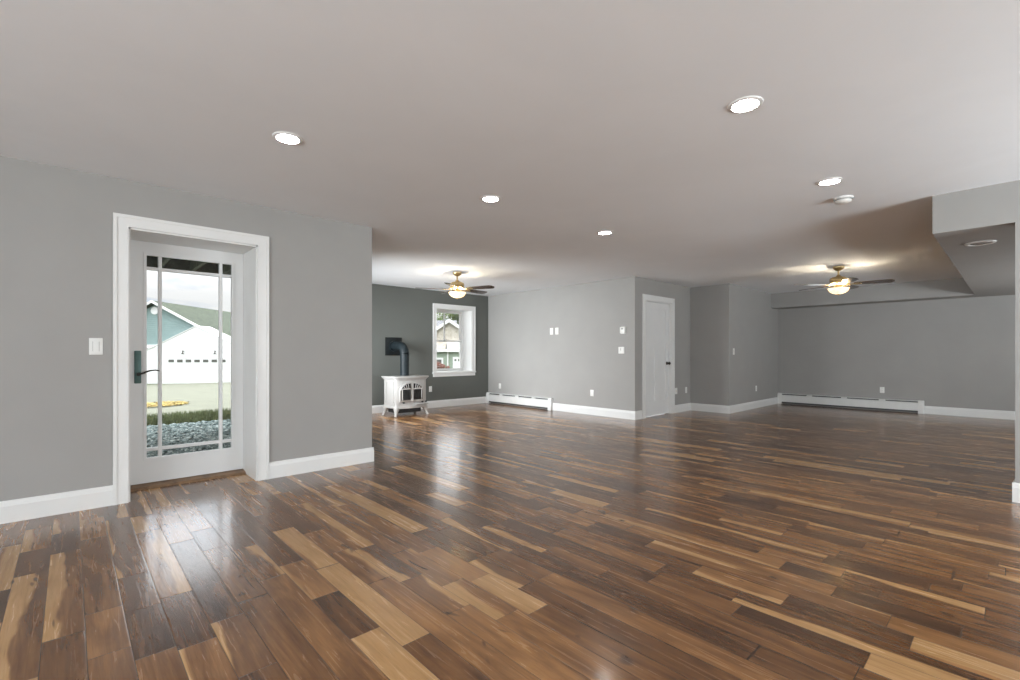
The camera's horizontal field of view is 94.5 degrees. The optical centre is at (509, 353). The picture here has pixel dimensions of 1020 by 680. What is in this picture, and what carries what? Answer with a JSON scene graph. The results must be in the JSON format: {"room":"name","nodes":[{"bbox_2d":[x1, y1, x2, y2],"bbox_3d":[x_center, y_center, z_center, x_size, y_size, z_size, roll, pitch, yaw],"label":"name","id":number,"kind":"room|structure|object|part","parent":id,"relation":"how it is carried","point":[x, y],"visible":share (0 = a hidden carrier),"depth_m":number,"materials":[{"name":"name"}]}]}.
{"room":"empty living room","nodes":[
{"label":"empty living room","id":0,"kind":"room"},
{"bbox_2d":[0,156,371,500],"bbox_3d":[-5.444,-0.092,4.008,7.110,2.440,4.110,0,0,-43],"label":"wall","id":1,"kind":"structure","parent":0,"point":[56,223],"depth_m":3.47,"materials":[{"name":"grey paint"}]},
{"bbox_2d":[89,338,102,354],"bbox_3d":[-3.026,-0.052,3.447,0.076,0.122,0.010,0,0,-43],"label":"light switch","id":2,"kind":"object","parent":1,"relation":"attached to","point":[95,344],"visible":1,"depth_m":3.44,"materials":[{"name":"white plastic"}]},
{"bbox_2d":[130,240,245,491],"bbox_3d":[-2.839,0.092,4.172,0.869,2.071,0.147,0,0,-43],"label":"door","id":3,"kind":"structure","parent":1,"relation":"in","point":[158,471],"depth_m":4.10,"materials":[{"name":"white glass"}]},
{"bbox_3d":[-3.107,0.113,3.936,0.046,0.274,0.012,0,0,-43],"label":"lock plate","id":4,"kind":"part","parent":3,"relation":"part of","materials":[{"name":"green metal"}]},
{"bbox_3d":[-3.038,0.161,3.959,0.153,0.053,0.048,0,0,-43],"label":"lever handle","id":5,"kind":"part","parent":3,"relation":"part of","materials":[{"name":"brown metal"}]},
{"bbox_2d":[147,257,230,456],"bbox_3d":[-2.852,0.026,4.213,0.640,1.720,0.041,0,0,-43],"label":"glass pane","id":6,"kind":"object","parent":3,"relation":"attached to","point":[220,275],"depth_m":4.24,"materials":[{"name":"clear glass"}]},
{"bbox_2d":[147,256,230,274],"bbox_3d":[-5.192,-1.337,4.463,5.500,0.270,3.488,0,0,-43],"label":"deck","id":7,"kind":"object","parent":1,"relation":"attached to","point":[152,261],"visible":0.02,"depth_m":7.00,"materials":[{"name":"brown wood"}]},
{"bbox_2d":[113,212,268,505],"bbox_3d":[-2.560,0.041,3.873,1.073,2.175,0.024,0,0,-43],"label":"trim","id":8,"kind":"structure","parent":1,"relation":"attached to","point":[121,222],"depth_m":3.56,"materials":[{"name":"white wood"}]},
{"bbox_2d":[129,227,256,501],"bbox_3d":[-2.728,0.085,4.053,0.895,2.086,0.470,0,0,-43],"label":"trim","id":9,"kind":"structure","parent":1,"relation":"attached to","point":[249,252],"depth_m":4.24,"materials":[{"name":"white wood"}]},
{"bbox_2d":[0,396,485,523],"bbox_3d":[-3.520,1.054,5.486,11.540,0.147,3.676,0,0,-43],"label":"baseboard","id":10,"kind":"structure","parent":1,"relation":"attached to","point":[15,510],"depth_m":3.47,"materials":[{"name":"white wood"}]},
{"bbox_2d":[372,284,487,405],"bbox_3d":[-2.329,-0.092,9.419,4.830,2.440,0.450,0,0,-43],"label":"wall","id":11,"kind":"structure","parent":0,"point":[405,313],"depth_m":9.55,"materials":[{"name":"paint"}]},
{"bbox_2d":[437,310,462,370],"bbox_3d":[-1.443,-0.283,10.438,0.921,1.324,0.110,0,0,-43],"label":"window","id":12,"kind":"structure","parent":11,"relation":"in","point":[460,341],"depth_m":10.70,"materials":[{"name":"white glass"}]},
{"bbox_3d":[-1.456,-0.594,10.452,0.885,0.666,0.038,0,0,-43],"label":"sash","id":13,"kind":"part","parent":12,"relation":"part of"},
{"bbox_3d":[-1.427,0.034,10.420,0.885,0.654,0.038,0,0,-43],"label":"sash","id":14,"kind":"part","parent":12,"relation":"part of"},
{"bbox_2d":[432,303,475,376],"bbox_3d":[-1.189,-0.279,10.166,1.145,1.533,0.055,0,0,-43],"label":"trim","id":15,"kind":"structure","parent":11,"relation":"attached to","point":[435,373],"depth_m":10.11,"materials":[{"name":"white wood"}]},
{"bbox_2d":[0,0,1019,295],"bbox_3d":[0.930,-1.412,4.220,16.720,0.200,12.500,0,0,-43],"label":"ceiling","id":16,"kind":"structure","parent":0,"point":[585,118],"depth_m":2.65,"materials":[{"name":"paint"}]},
{"bbox_2d":[272,131,302,144],"bbox_3d":[-1.352,-1.307,2.869,0.172,0.010,0.172,0,0,-43],"label":"recessed light","id":17,"kind":"object","parent":16,"relation":"in","point":[289,138],"visible":1,"depth_m":2.86,"materials":[{"name":"white"}]},
{"bbox_2d":[417,271,493,298],"bbox_3d":[-0.811,-1.090,7.636,1.266,0.444,1.204,0,0,42],"label":"ceiling fan","id":18,"kind":"object","parent":16,"relation":"hanging from","point":[457,285],"visible":1,"depth_m":7.51,"materials":[{"name":"gold metal"}]},
{"bbox_3d":[-1.263,-1.037,7.505,0.475,0.035,0.134,0,0,-12],"label":"blade","id":19,"kind":"part","parent":18,"relation":"part of","materials":[{"name":"brown wood"}]},
{"bbox_3d":[-0.850,-0.938,7.593,0.278,0.091,0.278,0,0,42],"label":"lamp shade","id":20,"kind":"part","parent":18,"relation":"part of","materials":[{"name":"beige glass"}]},
{"bbox_3d":[-0.567,-1.037,7.907,0.134,0.035,0.475,0,0,42],"label":"blade","id":21,"kind":"part","parent":18,"relation":"part of","materials":[{"name":"brown wood"}]},
{"bbox_3d":[-0.464,-1.037,7.421,0.475,0.035,0.134,0,0,24],"label":"blade","id":22,"kind":"part","parent":18,"relation":"part of","materials":[{"name":"brown wood"}]},
{"bbox_2d":[481,195,500,201],"bbox_3d":[-0.163,-1.307,3.993,0.172,0.010,0.172,0,0,-43],"label":"recessed light","id":23,"kind":"object","parent":16,"relation":"in","point":[488,198],"visible":1,"depth_m":3.97,"materials":[{"name":"white"}]},
{"bbox_2d":[597,230,612,234],"bbox_3d":[1.030,-1.307,5.110,0.172,0.010,0.172,0,0,-43],"label":"recessed light","id":24,"kind":"object","parent":16,"relation":"in","point":[605,232],"visible":1,"depth_m":5.09,"materials":[{"name":"white"}]},
{"bbox_2d":[727,95,763,112],"bbox_3d":[1.239,-1.307,2.483,0.172,0.010,0.172,0,0,-43],"label":"recessed light","id":25,"kind":"object","parent":16,"relation":"in","point":[745,104],"visible":1,"depth_m":2.47,"materials":[{"name":"white"}]},
{"bbox_2d":[816,177,842,185],"bbox_3d":[2.434,-1.307,3.592,0.172,0.010,0.172,0,0,-43],"label":"recessed light","id":26,"kind":"object","parent":16,"relation":"in","point":[833,180],"visible":1,"depth_m":3.58,"materials":[{"name":"white"}]},
{"bbox_2d":[833,195,853,204],"bbox_3d":[2.811,-1.288,3.979,0.148,0.048,0.148,0,0,-43],"label":"smoke detector","id":27,"kind":"object","parent":16,"relation":"attached to","point":[841,200],"visible":1,"depth_m":3.94,"materials":[{"name":"white plastic"}]},
{"bbox_2d":[794,265,894,295],"bbox_3d":[4.990,-1.090,7.061,1.204,0.444,1.266,0,0,37],"label":"ceiling fan","id":28,"kind":"object","parent":16,"relation":"hanging from","point":[842,284],"visible":1,"depth_m":7.02,"materials":[{"name":"brown wood"}]},
{"bbox_3d":[4.521,-1.037,7.104,0.475,0.035,0.134,0,0,1],"label":"blade","id":29,"kind":"part","parent":28,"relation":"part of","materials":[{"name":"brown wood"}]},
{"bbox_3d":[4.944,-0.938,7.096,0.278,0.091,0.278,0,0,37],"label":"lamp shade","id":30,"kind":"part","parent":28,"relation":"part of","materials":[{"name":"beige glass"}]},
{"bbox_3d":[4.806,-1.037,6.697,0.134,0.035,0.475,0,0,19],"label":"blade","id":31,"kind":"part","parent":28,"relation":"part of","materials":[{"name":"brown wood"}]},
{"bbox_3d":[5.290,-1.037,7.339,0.475,0.035,0.134,0,0,-35],"label":"blade","id":32,"kind":"part","parent":28,"relation":"part of","materials":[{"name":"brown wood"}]},
{"bbox_3d":[5.281,-1.037,6.842,0.475,0.035,0.134,0,0,37],"label":"blade","id":33,"kind":"part","parent":28,"relation":"part of","materials":[{"name":"brown wood"}]},
{"bbox_2d":[0,403,1019,679],"bbox_3d":[0.930,1.203,4.220,16.720,0.150,12.500,0,0,-43],"label":"floor","id":34,"kind":"structure","parent":0,"point":[482,541],"depth_m":2.53,"materials":[{"name":"brown wood"}]},
{"bbox_2d":[381,375,428,416],"bbox_3d":[-1.917,0.775,8.714,0.728,0.723,0.538,0,0,-43],"label":"gas stove","id":35,"kind":"object","parent":34,"relation":"on","point":[402,394],"visible":1,"depth_m":8.53,"materials":[{"name":"white metal"}]},
{"bbox_3d":[-2.272,1.035,8.662,0.132,0.203,0.130,0,0,-43],"label":"leg","id":36,"kind":"part","parent":35,"relation":"part of","materials":[{"name":"white metal"}]},
{"bbox_3d":[-2.023,1.035,8.396,0.132,0.203,0.130,0,0,-43],"label":"leg","id":37,"kind":"part","parent":35,"relation":"part of","materials":[{"name":"white metal"}]},
{"bbox_2d":[385,337,408,375],"bbox_3d":[-2.094,0.051,8.984,0.356,0.725,0.506,0,0,-43],"label":"flue pipe","id":38,"kind":"object","parent":35,"relation":"on","point":[393,345],"visible":1,"depth_m":8.87,"materials":[{"name":"metal"}]},
{"bbox_3d":[-2.260,-0.137,9.162,0.356,0.350,0.019,0,0,-43],"label":"wall plate","id":39,"kind":"part","parent":38,"relation":"part of","materials":[{"name":"black metal"}]},
{"bbox_3d":[-1.922,0.432,8.719,0.728,0.039,0.522,0,0,-43],"label":"plate","id":40,"kind":"part","parent":35,"relation":"part of","materials":[{"name":"white metal"}]},
{"bbox_3d":[-1.874,0.691,8.456,0.241,0.350,0.036,0,0,-43],"label":"door","id":41,"kind":"part","parent":35,"relation":"part of","materials":[{"name":"white metal"}]},
{"bbox_3d":[-1.862,0.688,8.443,0.194,0.296,0.006,0,0,-43],"label":"fire glass","id":42,"kind":"part","parent":35,"relation":"part of","materials":[{"name":"black glass"}]},
{"bbox_3d":[-1.692,0.691,8.626,0.241,0.350,0.036,0,0,-43],"label":"door","id":43,"kind":"part","parent":35,"relation":"part of","materials":[{"name":"white metal"}]},
{"bbox_3d":[-1.679,0.688,8.613,0.194,0.296,0.006,0,0,-43],"label":"fire glass","id":44,"kind":"part","parent":35,"relation":"part of","materials":[{"name":"black glass"}]},
{"bbox_3d":[-1.592,1.035,8.798,0.132,0.203,0.130,0,0,-43],"label":"leg","id":45,"kind":"part","parent":35,"relation":"part of","materials":[{"name":"white metal"}]},
{"bbox_2d":[488,277,628,410],"bbox_3d":[0.815,-0.092,9.502,0.120,2.440,3.720,0,0,-43],"label":"wall","id":46,"kind":"structure","parent":0,"point":[583,357],"depth_m":9.17,"materials":[{"name":"grey paint"}]},
{"bbox_2d":[486,392,552,410],"bbox_3d":[0.153,1.006,10.068,0.071,0.243,1.982,0,0,-43],"label":"baseboard heater","id":47,"kind":"object","parent":46,"relation":"attached to","point":[519,400],"visible":1,"depth_m":9.95,"materials":[{"name":"white metal"}]},
{"bbox_3d":[0.162,0.999,10.076,0.049,0.219,1.922,0,0,-43],"label":"panel","id":48,"kind":"part","parent":47,"relation":"part of","materials":[{"name":"white metal"}]},
{"bbox_2d":[553,403,635,419],"bbox_3d":[1.487,1.054,8.682,0.016,0.147,1.876,0,0,-43],"label":"baseboard","id":49,"kind":"structure","parent":46,"relation":"attached to","point":[615,413],"depth_m":8.58,"materials":[{"name":"white wood"}]},
{"bbox_2d":[618,347,623,353],"bbox_3d":[1.935,-0.057,8.201,0.018,0.118,0.118,0,0,-43],"label":"wall control","id":50,"kind":"object","parent":46,"relation":"attached to","point":[620,349],"visible":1,"depth_m":8.20,"materials":[{"name":"white plastic"}]},
{"bbox_2d":[620,327,625,333],"bbox_3d":[1.953,-0.404,8.164,0.043,0.124,0.110,0,0,-43],"label":"thermostat","id":51,"kind":"object","parent":46,"relation":"attached to","point":[622,329],"visible":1,"depth_m":8.14,"materials":[{"name":"white plastic"}]},
{"bbox_2d":[629,276,689,410],"bbox_3d":[2.860,-0.092,8.785,2.130,2.440,0.120,0,0,-43],"label":"wall","id":52,"kind":"structure","parent":0,"point":[638,286],"depth_m":8.54,"materials":[{"name":"grey paint"}]},
{"bbox_2d":[646,301,670,416],"bbox_3d":[2.668,0.096,8.563,0.902,2.041,0.104,0,0,-43],"label":"door","id":53,"kind":"structure","parent":52,"relation":"in","point":[657,314],"depth_m":8.61,"materials":[{"name":"white wood"}]},
{"bbox_2d":[642,294,674,418],"bbox_3d":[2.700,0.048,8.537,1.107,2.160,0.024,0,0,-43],"label":"trim","id":54,"kind":"structure","parent":52,"relation":"attached to","point":[645,297],"depth_m":8.42,"materials":[{"name":"white wood"}]},
{"bbox_2d":[636,403,690,419],"bbox_3d":[2.862,1.054,8.694,2.010,0.147,0.016,0,0,-43],"label":"baseboard","id":55,"kind":"structure","parent":52,"relation":"attached to","point":[681,407],"depth_m":9.05,"materials":[{"name":"white wood"}]},
{"bbox_2d":[690,284,721,404],"bbox_3d":[3.850,-0.092,9.196,0.120,2.440,0.630,0,0,-43],"label":"wall","id":56,"kind":"structure","parent":0,"point":[705,301],"depth_m":9.15,"materials":[{"name":"grey paint"}]},
{"bbox_2d":[691,403,729,413],"bbox_3d":[3.847,1.054,9.100,0.016,0.147,0.766,0,0,-43],"label":"baseboard","id":57,"kind":"structure","parent":56,"relation":"attached to","point":[694,406],"depth_m":9.07,"materials":[{"name":"white wood"}]},
{"bbox_2d":[722,284,777,405],"bbox_3d":[5.119,-0.092,9.867,2.890,2.440,0.120,0,0,-43],"label":"wall","id":58,"kind":"structure","parent":0,"point":[749,321],"depth_m":9.48,"materials":[{"name":"grey paint"}]},
{"bbox_2d":[730,397,777,413],"bbox_3d":[5.066,1.054,9.725,2.620,0.147,0.016,0,0,-43],"label":"baseboard","id":59,"kind":"structure","parent":58,"relation":"attached to","point":[771,401],"depth_m":9.61,"materials":[{"name":"white wood"}]},
{"bbox_2d":[771,181,1014,308],"bbox_3d":[5.977,-1.155,6.031,6.470,0.315,6.660,0,0,-43],"label":"ceiling","id":60,"kind":"structure","parent":0,"point":[959,218],"depth_m":4.95,"materials":[{"name":"grey paint"}]},
{"bbox_2d":[964,240,996,245],"bbox_3d":[4.232,-0.989,4.245,0.212,0.016,0.212,0,0,-43],"label":"recessed light","id":61,"kind":"object","parent":60,"relation":"in","point":[983,242],"visible":1,"depth_m":4.22,"materials":[{"name":"white metal"}]},
{"bbox_3d":[4.232,-0.988,4.245,0.148,0.014,0.148,0,0,-43],"label":"bulb","id":62,"kind":"part","parent":61,"relation":"part of","materials":[{"name":"white glass"}]},
{"bbox_2d":[778,295,1014,412],"bbox_3d":[8.483,-0.092,8.234,0.200,2.440,6.860,0,0,-43],"label":"wall","id":63,"kind":"structure","parent":0,"point":[956,352],"depth_m":9.03,"materials":[{"name":"grey paint"}]},
{"bbox_2d":[777,393,923,413],"bbox_3d":[6.896,1.006,9.733,0.071,0.243,2.494,0,0,-43],"label":"baseboard heater","id":64,"kind":"object","parent":63,"relation":"attached to","point":[822,400],"visible":1,"depth_m":9.58,"materials":[{"name":"white metal"}]},
{"bbox_3d":[6.904,0.999,9.740,0.049,0.219,2.434,0,0,-43],"label":"panel","id":65,"kind":"part","parent":64,"relation":"part of","materials":[{"name":"white metal"}]},
{"bbox_2d":[924,406,1014,419],"bbox_3d":[9.188,1.054,7.321,0.016,0.147,4.165,0,0,-43],"label":"baseboard","id":66,"kind":"structure","parent":63,"relation":"attached to","point":[966,412],"depth_m":8.38,"materials":[{"name":"white wood"}]},
{"bbox_2d":[1015,180,1019,482],"bbox_3d":[5.114,-0.092,2.311,0.130,2.440,3.600,0,0,-43],"label":"wall","id":67,"kind":"structure","parent":0,"point":[1017,183],"depth_m":3.57,"materials":[{"name":"grey paint"}]},
{"bbox_2d":[1012,480,1019,502],"bbox_3d":[5.102,1.054,2.312,0.146,0.147,3.616,0,0,-43],"label":"baseboard","id":68,"kind":"structure","parent":67,"relation":"attached to","point":[1015,486],"depth_m":3.57,"materials":[{"name":"white wood"}]},
{"label":"outside","id":69,"kind":"structure","parent":0,"visible":0},
{"bbox_3d":[-33.002,3.397,79.317,180.000,2.410,79.000,0,0,-43],"label":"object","id":70,"kind":"structure","parent":69,"visible":0},
{"bbox_2d":[147,300,230,383],"bbox_3d":[-26.170,-0.897,42.487,14.940,6.290,16.026,0,0,0],"label":"house","id":71,"kind":"structure","parent":70,"relation":"on","point":[189,333],"depth_m":35.00,"materials":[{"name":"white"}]},
{"bbox_2d":[151,307,157,313],"bbox_3d":[-27.240,-3.292,36.170,0.600,0.600,0.060,0,0,0],"label":"gable vent","id":72,"kind":"object","parent":71,"relation":"attached to","point":[154,310],"depth_m":36.14,"materials":[{"name":"white plastic"}]},
{"bbox_3d":[-27.190,-2.216,35.770,12.900,3.652,0.060,0,0,0],"label":"rake trim","id":73,"kind":"part","parent":71,"relation":"part of","materials":[{"name":"white wood"}]},
{"bbox_3d":[-23.200,1.163,34.990,5.400,2.170,0.060,0,0,0],"label":"garage door","id":74,"kind":"part","parent":71,"relation":"part of","materials":[{"name":"white metal"}]},
{"bbox_2d":[437,313,458,323],"bbox_3d":[-7.365,-3.045,61.948,6.120,11.591,5.919,0,0,-15],"label":"tree","id":75,"kind":"object","parent":70,"relation":"on","point":[453,316],"visible":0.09,"depth_m":61.31,"materials":[{"name":"green plant"}]},
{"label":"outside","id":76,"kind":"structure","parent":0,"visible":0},
{"bbox_2d":[147,382,230,414],"bbox_3d":[-15.050,1.795,22.716,25.000,0.913,28.250,0,0,-43],"label":"driveway","id":77,"kind":"structure","parent":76,"point":[201,396],"depth_m":17.35,"materials":[{"name":"beige concrete"}]},
{"bbox_2d":[147,401,188,406],"bbox_3d":[-9.775,1.401,13.036,1.579,0.116,2.062,0,0,-43],"label":"fallen leaves","id":78,"kind":"object","parent":77,"relation":"on","point":[164,403],"visible":0.54,"depth_m":13.16,"materials":[{"name":"yellow plant"}]},
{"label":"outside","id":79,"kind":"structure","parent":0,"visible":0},
{"bbox_2d":[147,426,217,453],"bbox_3d":[-7.318,1.282,3.443,10.000,0.108,4.880,0,0,-43],"label":"gravel bed","id":80,"kind":"object","parent":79,"point":[168,426],"depth_m":6.84,"materials":[{"name":"grey gravel"}]},
{"bbox_2d":[147,419,230,456],"bbox_3d":[-4.301,1.207,6.278,2.971,0.041,4.817,0,0,-43],"label":"gravel","id":81,"kind":"object","parent":80,"relation":"on","point":[209,429],"visible":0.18,"depth_m":6.92,"materials":[{"name":"grey gravel"}]},
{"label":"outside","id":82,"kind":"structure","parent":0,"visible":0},
{"bbox_3d":[9.804,1.795,45.917,43.000,0.913,28.250,0,0,-43],"label":"lawn","id":83,"kind":"structure","parent":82,"visible":0},
{"bbox_2d":[437,361,449,368],"bbox_3d":[-6.481,1.416,43.316,1.748,1.587,1.533,0,0,-19],"label":"shrub","id":84,"kind":"object","parent":83,"relation":"on","point":[438,363],"visible":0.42,"depth_m":43.08,"materials":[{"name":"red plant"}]},
{"bbox_2d":[437,319,458,368],"bbox_3d":[-6.960,-0.872,52.000,14.100,6.200,14.800,0,0,0],"label":"house","id":85,"kind":"structure","parent":83,"relation":"on","point":[447,352],"depth_m":45.00,"materials":[{"name":"beige"}]},
{"bbox_3d":[-5.840,-2.133,45.270,6.200,2.458,0.060,0,0,0],"label":"rake trim","id":86,"kind":"part","parent":85,"relation":"part of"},
{"bbox_3d":[-4.130,1.278,44.970,2.640,1.900,0.060,0,0,0],"label":"garage door","id":87,"kind":"part","parent":85,"relation":"part of","materials":[{"name":"white metal"}]},
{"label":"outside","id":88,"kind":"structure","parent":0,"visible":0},
{"bbox_3d":[4.139,1.329,19.014,48.000,0.146,2.250,0,0,-43],"label":"verge","id":89,"kind":"object","parent":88,"visible":0},
{"bbox_2d":[147,408,230,425],"bbox_3d":[-6.399,1.225,9.204,4.489,0.195,2.316,0,0,-43],"label":"grass","id":90,"kind":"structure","parent":89,"relation":"on","point":[207,415],"depth_m":9.00,"materials":[{"name":"green plant"}]}
]}

